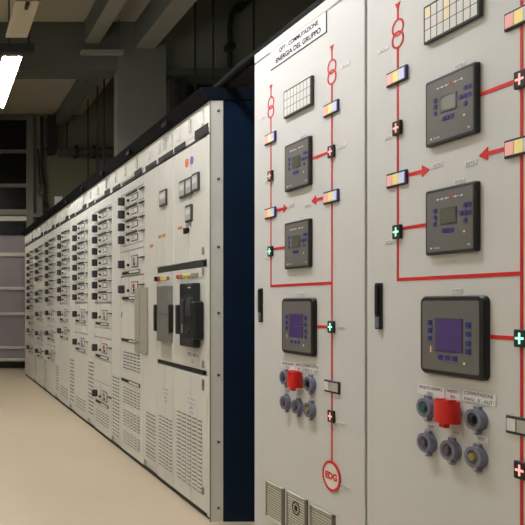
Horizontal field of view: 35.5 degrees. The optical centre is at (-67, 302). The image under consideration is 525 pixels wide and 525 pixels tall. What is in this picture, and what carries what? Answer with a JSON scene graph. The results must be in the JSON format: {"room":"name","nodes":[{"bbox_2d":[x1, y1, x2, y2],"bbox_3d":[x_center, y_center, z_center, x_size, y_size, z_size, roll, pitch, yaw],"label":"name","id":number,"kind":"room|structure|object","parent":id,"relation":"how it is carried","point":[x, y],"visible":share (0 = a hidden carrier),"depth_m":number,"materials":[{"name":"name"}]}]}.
{"room":"electrical room","nodes":[
{"label":"electrical room","id":0,"kind":"room"},
{"bbox_2d":[0,0,150,114],"bbox_3d":[-0.290,-3.395,4.400,5.820,0.150,15.200,0,0,0],"label":"ceiling","id":1,"kind":"structure","parent":0,"point":[26,96],"depth_m":10.24,"materials":[{"name":"paint"}]},
{"bbox_2d":[0,0,21,107],"bbox_3d":[0.665,-2.689,6.500,0.170,1.251,1.440,0,0,0],"label":"fluorescent light","id":2,"kind":"object","parent":1,"relation":"hanging from","point":[9,64],"visible":1,"depth_m":6.10,"materials":[{"name":"white plastic"}]},
{"bbox_2d":[0,31,33,54],"bbox_3d":[-0.100,-2.663,5.460,1.800,1.315,0.060,0,0,0],"label":"rail","id":3,"kind":"object","parent":1,"relation":"hanging from","point":[27,48],"visible":1,"depth_m":5.43,"materials":[{"name":"black metal"}]},
{"bbox_2d":[6,0,40,37],"bbox_3d":[0.645,-2.683,4.585,0.172,1.265,1.470,0,0,0],"label":"fluorescent light","id":4,"kind":"object","parent":1,"relation":"hanging from","point":[23,13],"visible":1,"depth_m":4.96,"materials":[{"name":"beige plastic"}]},
{"bbox_2d":[0,22,117,78],"bbox_3d":[-0.465,-3.035,8.190,5.270,0.570,0.320,0,0,0],"label":"beam","id":5,"kind":"structure","parent":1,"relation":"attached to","point":[58,46],"depth_m":8.03,"materials":[{"name":"grey concrete"}]},
{"bbox_2d":[54,79,98,127],"bbox_3d":[2.195,-3.200,10.240,0.170,0.220,3.480,0,0,0],"label":"beam","id":6,"kind":"structure","parent":1,"relation":"attached to","point":[81,88],"depth_m":10.51,"materials":[{"name":"grey concrete"}]},
{"bbox_2d":[58,122,113,158],"bbox_3d":[2.765,-2.897,11.700,1.250,0.835,0.240,0,0,0],"label":"duct pipe","id":7,"kind":"object","parent":1,"relation":"hanging from","point":[75,151],"visible":0.57,"depth_m":11.64,"materials":[{"name":"grey metal"}]},
{"bbox_2d":[87,79,104,178],"bbox_3d":[2.550,-2.502,10.400,0.260,1.625,2.800,0,0,0],"label":"rods","id":8,"kind":"object","parent":1,"relation":"hanging from","point":[103,79],"visible":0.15,"depth_m":10.39,"materials":[{"name":"grey metal"}]},
{"bbox_2d":[80,20,123,55],"bbox_3d":[1.970,-3.103,7.978,0.500,0.424,0.104,0,0,0],"label":"light","id":9,"kind":"object","parent":1,"relation":"hanging from","point":[84,52],"visible":1,"depth_m":7.93,"materials":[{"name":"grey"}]},
{"bbox_2d":[84,0,126,43],"bbox_3d":[1.863,-3.185,2.510,0.185,0.250,11.020,0,0,0],"label":"beam","id":10,"kind":"structure","parent":1,"relation":"attached to","point":[103,13],"depth_m":7.45,"materials":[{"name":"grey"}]},
{"bbox_2d":[135,0,196,48],"bbox_3d":[2.490,-3.155,2.510,0.240,0.310,11.020,0,0,0],"label":"beam","id":11,"kind":"structure","parent":1,"relation":"attached to","point":[159,17],"depth_m":7.41,"materials":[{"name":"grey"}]},
{"bbox_2d":[0,76,251,361],"bbox_3d":[2.000,-1.945,12.100,10.400,6.150,0.200,0,0,0],"label":"wall","id":12,"kind":"structure","parent":0,"point":[62,174],"depth_m":12.00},
{"bbox_2d":[0,114,33,367],"bbox_3d":[0.220,-1.081,11.935,3.040,4.438,0.090,0,0,0],"label":"door","id":13,"kind":"structure","parent":12,"relation":"in","point":[16,132],"depth_m":11.95,"materials":[{"name":"grey metal"}]},
{"bbox_2d":[34,213,42,217],"bbox_3d":[1.990,-1.482,11.910,0.500,0.247,0.140,0,0,0],"label":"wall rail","id":14,"kind":"object","parent":12,"relation":"attached to","point":[36,215],"visible":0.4,"depth_m":11.88,"materials":[{"name":"grey metal"}]},
{"bbox_2d":[37,116,47,213],"bbox_3d":[1.899,-1.057,11.900,0.195,4.415,0.080,0,0,0],"label":"vertical conduit","id":15,"kind":"object","parent":12,"relation":"attached to","point":[41,188],"visible":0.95,"depth_m":11.88,"materials":[{"name":"black metal"}]},
{"bbox_2d":[43,115,56,155],"bbox_3d":[2.015,-2.921,11.860,0.210,0.653,0.220,0,0,0],"label":"control box","id":16,"kind":"object","parent":12,"relation":"attached to","point":[49,123],"visible":1,"depth_m":11.75,"materials":[{"name":"black metal"}]},
{"bbox_2d":[174,85,211,107],"bbox_3d":[4.502,-3.545,11.777,0.550,0.350,0.385,0,0,0],"label":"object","id":17,"kind":"structure","parent":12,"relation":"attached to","point":[190,88],"depth_m":11.58,"materials":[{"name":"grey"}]},
{"bbox_2d":[0,368,254,524],"bbox_3d":[2.000,1.190,4.600,10.400,0.080,15.600,0,0,0],"label":"floor","id":18,"kind":"structure","parent":0,"point":[56,468],"depth_m":4.51,"materials":[{"name":"beige concrete"}]},
{"bbox_2d":[25,234,29,376],"bbox_3d":[1.945,0.043,10.641,1.010,2.215,0.398,0,0,0],"label":"tall cabinet","id":19,"kind":"object","parent":18,"relation":"on","point":[26,236],"visible":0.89,"depth_m":10.66,"materials":[{"name":"grey metal"}]},
{"bbox_2d":[26,228,37,383],"bbox_3d":[1.929,0.043,10.010,1.042,2.215,0.860,0,0,0],"label":"tall cabinet","id":20,"kind":"object","parent":18,"relation":"on","point":[32,236],"visible":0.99,"depth_m":10.04,"materials":[{"name":"grey metal"}]},
{"bbox_2d":[35,220,48,391],"bbox_3d":[1.929,0.043,9.150,1.042,2.215,0.860,0,0,0],"label":"tall cabinet","id":21,"kind":"object","parent":18,"relation":"on","point":[42,233],"visible":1,"depth_m":9.17,"materials":[{"name":"grey metal"}]},
{"bbox_2d":[45,211,60,401],"bbox_3d":[1.929,0.043,8.290,1.042,2.215,0.860,0,0,0],"label":"tall cabinet","id":22,"kind":"object","parent":18,"relation":"on","point":[52,352],"visible":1,"depth_m":8.27,"materials":[{"name":"grey metal"}]},
{"bbox_2d":[55,196,61,204],"bbox_3d":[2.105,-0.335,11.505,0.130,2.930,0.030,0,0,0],"label":"card","id":23,"kind":"object","parent":18,"relation":"on","point":[57,198],"visible":0.21,"depth_m":11.49,"materials":[{"name":"white paper"}]},
{"bbox_2d":[57,200,76,413],"bbox_3d":[1.929,0.043,7.430,1.042,2.215,0.860,0,0,0],"label":"tall cabinet","id":24,"kind":"object","parent":18,"relation":"on","point":[66,330],"visible":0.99,"depth_m":7.42,"materials":[{"name":"grey metal"}]},
{"bbox_2d":[72,185,96,429],"bbox_3d":[1.929,0.043,6.570,1.042,2.215,0.860,0,0,0],"label":"tall cabinet","id":25,"kind":"object","parent":18,"relation":"on","point":[85,336],"visible":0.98,"depth_m":6.55,"materials":[{"name":"grey metal"}]},
{"bbox_2d":[92,166,123,449],"bbox_3d":[1.929,0.043,5.710,1.042,2.215,0.860,0,0,0],"label":"tall cabinet","id":26,"kind":"object","parent":18,"relation":"on","point":[107,314],"visible":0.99,"depth_m":5.65,"materials":[{"name":"grey metal"}]},
{"bbox_2d":[118,140,160,479],"bbox_3d":[1.929,0.043,4.850,1.042,2.215,0.860,0,0,0],"label":"tall cabinet","id":27,"kind":"object","parent":18,"relation":"on","point":[137,264],"visible":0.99,"depth_m":4.78,"materials":[{"name":"grey metal"}]},
{"bbox_2d":[114,22,165,156],"bbox_3d":[2.455,-1.870,8.115,0.570,6.000,0.170,0,0,0],"label":"column","id":28,"kind":"structure","parent":18,"relation":"on","point":[140,76],"depth_m":8.03,"materials":[{"name":"grey concrete"}]},
{"bbox_2d":[153,127,177,492],"bbox_3d":[1.930,0.043,4.266,1.040,2.215,0.308,0,0,0],"label":"tall cabinet","id":29,"kind":"object","parent":18,"relation":"on","point":[163,312],"visible":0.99,"depth_m":4.24,"materials":[{"name":"grey metal"}]},
{"bbox_2d":[174,100,254,521],"bbox_3d":[1.924,0.043,3.837,1.052,2.215,0.545,0,0,0],"label":"tall cabinet","id":30,"kind":"object","parent":18,"relation":"on","point":[214,146],"visible":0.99,"depth_m":3.57,"materials":[{"name":"grey metal"}]},
{"bbox_2d":[22,87,254,235],"bbox_3d":[1.914,-1.099,7.202,1.032,0.065,7.276,0,0,0],"label":"canopy","id":31,"kind":"object","parent":30,"relation":"on","point":[200,97],"visible":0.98,"depth_m":4.32,"materials":[{"name":"black metal"}]},
{"bbox_2d":[255,0,366,524],"bbox_3d":[1.828,0.014,2.682,0.844,2.272,0.794,0,0,0],"label":"tall cabinet","id":32,"kind":"object","parent":18,"relation":"on","point":[311,80],"visible":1,"depth_m":2.61,"materials":[{"name":"grey metal"}]},
{"bbox_2d":[214,0,324,86],"bbox_3d":[1.512,-1.157,2.751,0.081,0.057,2.303,0,0,1],"label":"power cable","id":33,"kind":"object","parent":32,"relation":"on","point":[249,60],"visible":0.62,"depth_m":3.19,"materials":[{"name":"black plastic"}]},
{"bbox_2d":[267,246,272,256],"bbox_3d":[1.445,-0.222,2.921,0.010,0.044,0.036,0,0,0],"label":"lamp","id":34,"kind":"object","parent":32,"relation":"attached to","point":[269,248],"depth_m":2.92,"materials":[{"name":"green"}]},
{"bbox_2d":[267,170,272,181],"bbox_3d":[1.445,-0.546,2.921,0.010,0.044,0.036,0,0,0],"label":"lamp","id":35,"kind":"object","parent":32,"relation":"attached to","point":[269,172],"depth_m":2.92,"materials":[{"name":"pink"}]},
{"bbox_2d":[265,480,284,524],"bbox_3d":[1.444,0.847,2.881,0.012,0.157,0.139,0,0,0],"label":"grille","id":36,"kind":"object","parent":32,"relation":"attached to","point":[274,489],"depth_m":2.88,"materials":[{"name":"grey"}]},
{"bbox_2d":[286,490,307,524],"bbox_3d":[1.444,0.847,2.705,0.012,0.166,0.139,0,0,0],"label":"grille","id":37,"kind":"object","parent":32,"relation":"attached to","point":[296,500],"depth_m":2.71,"materials":[{"name":"grey"}]},
{"bbox_2d":[303,374,315,393],"bbox_3d":[1.440,0.312,2.608,0.019,0.076,0.060,0,0,0],"label":"switch","id":38,"kind":"object","parent":32,"relation":"attached to","point":[309,382],"depth_m":2.60,"materials":[{"name":"grey plastic"}]},
{"bbox_2d":[310,504,335,524],"bbox_3d":[1.444,0.849,2.529,0.012,0.162,0.148,0,0,0],"label":"grille","id":39,"kind":"object","parent":32,"relation":"attached to","point":[320,514],"depth_m":2.53,"materials":[{"name":"grey metal"}]},
{"bbox_2d":[327,410,334,422],"bbox_3d":[1.445,0.412,2.473,0.010,0.044,0.036,0,0,0],"label":"lamp","id":40,"kind":"object","parent":32,"relation":"attached to","point":[330,413],"depth_m":2.47,"materials":[{"name":"pink"}]},
{"bbox_2d":[327,321,334,332],"bbox_3d":[1.445,0.087,2.473,0.010,0.044,0.036,0,0,0],"label":"lamp","id":41,"kind":"object","parent":32,"relation":"attached to","point":[330,324],"depth_m":2.47,"materials":[{"name":"green"}]},
{"bbox_2d":[327,144,334,157],"bbox_3d":[1.445,-0.551,2.473,0.010,0.044,0.036,0,0,0],"label":"lamp","id":42,"kind":"object","parent":32,"relation":"attached to","point":[330,147],"depth_m":2.47,"materials":[{"name":"pink"}]},
{"bbox_2d":[367,0,524,524],"bbox_3d":[1.828,0.014,1.882,0.844,2.272,0.794,0,0,0],"label":"tall cabinet","id":43,"kind":"object","parent":18,"relation":"on","point":[446,78],"visible":1,"depth_m":1.92,"materials":[{"name":"grey metal"}]},
{"bbox_2d":[392,224,401,238],"bbox_3d":[1.445,-0.222,2.121,0.010,0.044,0.036,0,0,0],"label":"lamp","id":44,"kind":"object","parent":43,"relation":"attached to","point":[396,228],"depth_m":2.12,"materials":[{"name":"green"}]},
{"bbox_2d":[392,120,401,135],"bbox_3d":[1.445,-0.546,2.121,0.010,0.044,0.036,0,0,0],"label":"lamp","id":45,"kind":"object","parent":43,"relation":"attached to","point":[396,124],"depth_m":2.12,"materials":[{"name":"pink"}]},
{"bbox_2d":[464,406,488,434],"bbox_3d":[1.440,0.312,1.808,0.019,0.076,0.060,0,0,0],"label":"switch","id":46,"kind":"object","parent":43,"relation":"attached to","point":[476,418],"depth_m":1.80,"materials":[{"name":"grey plastic"}]},
{"bbox_2d":[514,460,524,480],"bbox_3d":[1.445,0.412,1.673,0.010,0.044,0.036,0,0,0],"label":"lamp","id":47,"kind":"object","parent":43,"relation":"attached to","point":[519,465],"depth_m":1.67,"materials":[{"name":"pink"}]},
{"bbox_2d":[514,329,524,347],"bbox_3d":[1.445,0.087,1.673,0.010,0.044,0.036,0,0,0],"label":"lamp","id":48,"kind":"object","parent":43,"relation":"attached to","point":[519,334],"depth_m":1.67,"materials":[{"name":"green"}]},
{"bbox_2d":[514,68,524,89],"bbox_3d":[1.445,-0.551,1.673,0.010,0.044,0.036,0,0,0],"label":"lamp","id":49,"kind":"object","parent":43,"relation":"attached to","point":[519,73],"depth_m":1.67,"materials":[{"name":"pink"}]},
{"bbox_2d":[166,0,316,67],"bbox_3d":[4.920,-3.835,8.275,4.360,2.070,0.150,0,0,0],"label":"wall partition","id":50,"kind":"structure","parent":0,"point":[271,16],"depth_m":8.20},
{"bbox_2d":[166,68,251,83],"bbox_3d":[4.920,-2.755,8.250,4.360,0.090,0.300,0,0,0],"label":"lintel","id":51,"kind":"object","parent":50,"relation":"attached to","point":[203,75],"visible":0.17,"depth_m":8.10,"materials":[{"name":"grey"}]},
{"bbox_2d":[167,78,173,113],"bbox_3d":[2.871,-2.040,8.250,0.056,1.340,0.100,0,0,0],"label":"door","id":52,"kind":"structure","parent":51,"relation":"attached to","point":[170,82],"depth_m":8.20,"materials":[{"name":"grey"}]},
{"bbox_2d":[178,78,186,104],"bbox_3d":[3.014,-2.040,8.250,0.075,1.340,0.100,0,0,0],"label":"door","id":53,"kind":"structure","parent":51,"relation":"attached to","point":[182,83],"depth_m":8.20,"materials":[{"name":"black metal"}]},
{"bbox_2d":[224,0,251,67],"bbox_3d":[3.719,-3.212,8.145,0.461,1.079,0.090,0,0,0],"label":"conduit","id":54,"kind":"object","parent":50,"relation":"attached to","point":[240,6],"visible":0.98,"depth_m":8.12,"materials":[{"name":"black metal"}]},
{"bbox_3d":[4.910,-4.945,4.400,4.580,0.150,15.200,0,0,0],"label":"ceiling","id":55,"kind":"structure","parent":0,"visible":0},
{"bbox_2d":[194,0,254,91],"bbox_3d":[4.280,-3.417,7.550,3.000,2.895,0.300,0,0,0],"label":"rods","id":56,"kind":"object","parent":55,"relation":"hanging from","point":[253,1],"visible":0.02,"depth_m":7.49,"materials":[{"name":"grey metal"}]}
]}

